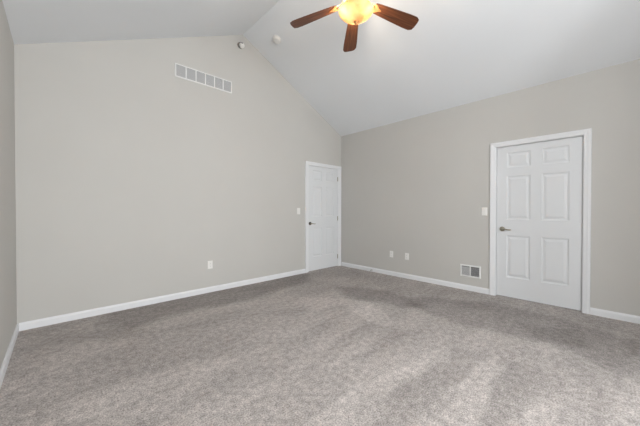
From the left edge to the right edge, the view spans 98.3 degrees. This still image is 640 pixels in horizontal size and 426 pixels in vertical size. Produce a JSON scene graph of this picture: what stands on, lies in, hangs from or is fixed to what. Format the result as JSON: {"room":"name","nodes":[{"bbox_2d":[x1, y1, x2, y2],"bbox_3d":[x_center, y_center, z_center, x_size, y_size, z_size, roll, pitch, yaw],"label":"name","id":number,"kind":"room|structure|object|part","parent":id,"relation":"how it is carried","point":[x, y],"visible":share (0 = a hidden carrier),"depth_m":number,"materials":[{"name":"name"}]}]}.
{"room":"empty bedroom","nodes":[
{"label":"empty bedroom","id":0,"kind":"room"},
{"bbox_2d":[0,0,16,367],"bbox_3d":[-0.246,-0.206,-0.263,0.120,2.779,8.000,-1,1,-43],"label":"wall","id":1,"kind":"structure","parent":0,"point":[8,286],"depth_m":2.24,"materials":[{"name":"beige paint"}]},
{"bbox_2d":[0,323,18,388],"bbox_3d":[-0.198,1.144,-0.203,0.014,0.078,8.000,-1,1,-43],"label":"baseboard","id":2,"kind":"structure","parent":1,"relation":"attached to","point":[7,357],"depth_m":2.15,"materials":[{"name":"white paint"}]},
{"bbox_2d":[14,35,340,323],"bbox_3d":[-1.291,-0.821,4.333,4.931,3.917,0.120,-1,1,-43],"label":"wall","id":3,"kind":"structure","parent":0,"point":[132,176],"depth_m":3.49,"materials":[{"name":"beige paint"}]},
{"bbox_2d":[19,269,305,330],"bbox_3d":[-1.607,1.102,3.961,3.666,0.078,0.014,-1,1,-43],"label":"baseboard","id":4,"kind":"structure","parent":3,"relation":"attached to","point":[42,322],"depth_m":3.39,"materials":[{"name":"white paint"}]},
{"bbox_2d":[175,63,231,93],"bbox_3d":[-1.622,-1.895,3.917,0.797,0.181,0.012,-1,1,-43],"label":"air vent","id":5,"kind":"object","parent":3,"relation":"in","point":[181,71],"visible":1,"depth_m":3.89,"materials":[{"name":"white metal"}]},
{"bbox_2d":[208,260,212,268],"bbox_3d":[-1.581,0.746,3.986,0.070,0.115,0.009,-1,1,-43],"label":"wall outlet","id":6,"kind":"object","parent":3,"relation":"attached to","point":[210,263],"visible":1,"depth_m":3.99,"materials":[{"name":"white plastic"}]},
{"bbox_2d":[237,42,243,48],"bbox_3d":[-1.212,-2.590,4.262,0.099,0.092,0.066,-1,1,-43],"label":"wall sensor","id":7,"kind":"object","parent":3,"relation":"attached to","point":[240,45],"visible":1,"depth_m":4.24,"materials":[{"name":"grey plastic"}]},
{"bbox_2d":[305,161,340,272],"bbox_3d":[0.048,0.071,5.597,1.000,2.109,0.139,-1,1,-43],"label":"door frame","id":8,"kind":"structure","parent":3,"relation":"attached to","point":[307,163],"depth_m":5.27,"materials":[{"name":"white paint"}]},
{"bbox_2d":[309,166,337,270],"bbox_3d":[0.084,0.103,5.552,0.822,2.022,0.085,-1,1,-43],"label":"door","id":9,"kind":"structure","parent":3,"relation":"in","point":[323,182],"depth_m":5.54,"materials":[{"name":"white paint"}]},
{"bbox_2d":[0,266,639,425],"bbox_3d":[1.500,1.192,1.405,4.931,0.050,8.240,-1,1,-43],"label":"floor","id":10,"kind":"structure","parent":0,"point":[335,345],"depth_m":2.16,"materials":[{"name":"carpet"}]},
{"bbox_2d":[2,0,639,135],"bbox_3d":[1.501,-2.262,1.371,4.931,1.475,8.240,-1,1,-43],"label":"ceiling","id":11,"kind":"structure","parent":0,"point":[458,52],"depth_m":3.38,"materials":[{"name":"white paint"}]},
{"bbox_2d":[273,35,280,43],"bbox_3d":[-0.651,-2.610,4.171,0.126,0.088,0.132,0,1,-28],"label":"smoke detector","id":12,"kind":"object","parent":11,"relation":"attached to","point":[276,39],"visible":1,"depth_m":4.14,"materials":[{"name":"white plastic"}]},
{"bbox_2d":[290,0,418,51],"bbox_3d":[0.351,-2.294,2.647,1.308,0.937,1.303,-1,1,-43],"label":"ceiling fan","id":13,"kind":"object","parent":11,"relation":"hanging from","point":[352,12],"visible":1,"depth_m":2.78,"materials":[{"name":"brown wood"}]},
{"bbox_3d":[-0.060,-2.000,2.822,0.504,0.007,0.160,-9,10,18],"label":"blade","id":14,"kind":"part","parent":13,"relation":"part of","materials":[{"name":"brown wood"}]},
{"bbox_3d":[0.176,-2.052,2.739,0.194,0.059,0.088,-9,10,18],"label":"blade arm","id":15,"kind":"part","parent":13,"relation":"part of","materials":[{"name":"brown metal"}]},
{"bbox_3d":[0.354,-2.002,3.117,0.160,0.007,0.504,-12,-8,-1],"label":"blade","id":16,"kind":"part","parent":13,"relation":"part of","materials":[{"name":"brown wood"}]},
{"bbox_3d":[0.349,-1.911,2.686,0.336,0.111,0.336,-1,1,-43],"label":"lamp shade","id":17,"kind":"part","parent":13,"relation":"part of","materials":[{"name":"orange glass"}]},
{"bbox_3d":[0.522,-2.052,2.742,0.194,0.059,0.088,9,-14,-17],"label":"blade arm","id":18,"kind":"part","parent":13,"relation":"part of","materials":[{"name":"brown metal"}]},
{"bbox_3d":[0.762,-1.999,2.815,0.504,0.007,0.160,9,-14,-17],"label":"blade","id":19,"kind":"part","parent":13,"relation":"part of","materials":[{"name":"brown wood"}]},
{"bbox_2d":[341,59,639,315],"bbox_3d":[2.199,-0.236,4.152,0.120,2.753,4.950,-1,1,-43],"label":"wall","id":20,"kind":"structure","parent":0,"point":[419,186],"depth_m":4.03,"materials":[{"name":"beige paint"}]},
{"bbox_2d":[341,262,488,294],"bbox_3d":[1.419,1.095,4.891,0.014,0.078,2.782,-1,1,-43],"label":"baseboard","id":21,"kind":"structure","parent":20,"relation":"attached to","point":[387,272],"depth_m":4.59,"materials":[{"name":"white paint"}]},
{"bbox_2d":[460,264,480,278],"bbox_3d":[2.204,0.855,4.060,0.012,0.178,0.281,-1,1,-43],"label":"air vent","id":22,"kind":"object","parent":20,"relation":"in","point":[472,271],"visible":1,"depth_m":4.05,"materials":[{"name":"white metal"}]},
{"bbox_2d":[481,208,486,215],"bbox_3d":[2.328,-0.019,3.922,0.012,0.117,0.074,-1,1,-43],"label":"light switch","id":23,"kind":"object","parent":20,"relation":"attached to","point":[483,210],"visible":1,"depth_m":3.92,"materials":[{"name":"white plastic"}]},
{"bbox_2d":[496,136,582,310],"bbox_3d":[2.740,0.121,3.517,0.085,2.029,0.862,-1,1,-43],"label":"door","id":24,"kind":"structure","parent":20,"relation":"in","point":[540,184],"depth_m":3.48,"materials":[{"name":"white paint"}]},
{"bbox_2d":[489,128,591,313],"bbox_3d":[2.765,0.092,3.542,0.139,2.110,1.011,-1,1,-43],"label":"door frame","id":25,"kind":"structure","parent":20,"relation":"attached to","point":[586,133],"depth_m":3.19,"materials":[{"name":"white paint"}]},
{"bbox_2d":[590,307,639,323],"bbox_3d":[3.461,1.116,2.733,0.014,0.078,1.134,-1,1,-43],"label":"baseboard","id":26,"kind":"structure","parent":20,"relation":"attached to","point":[593,311],"depth_m":3.00,"materials":[{"name":"white paint"}]}
]}

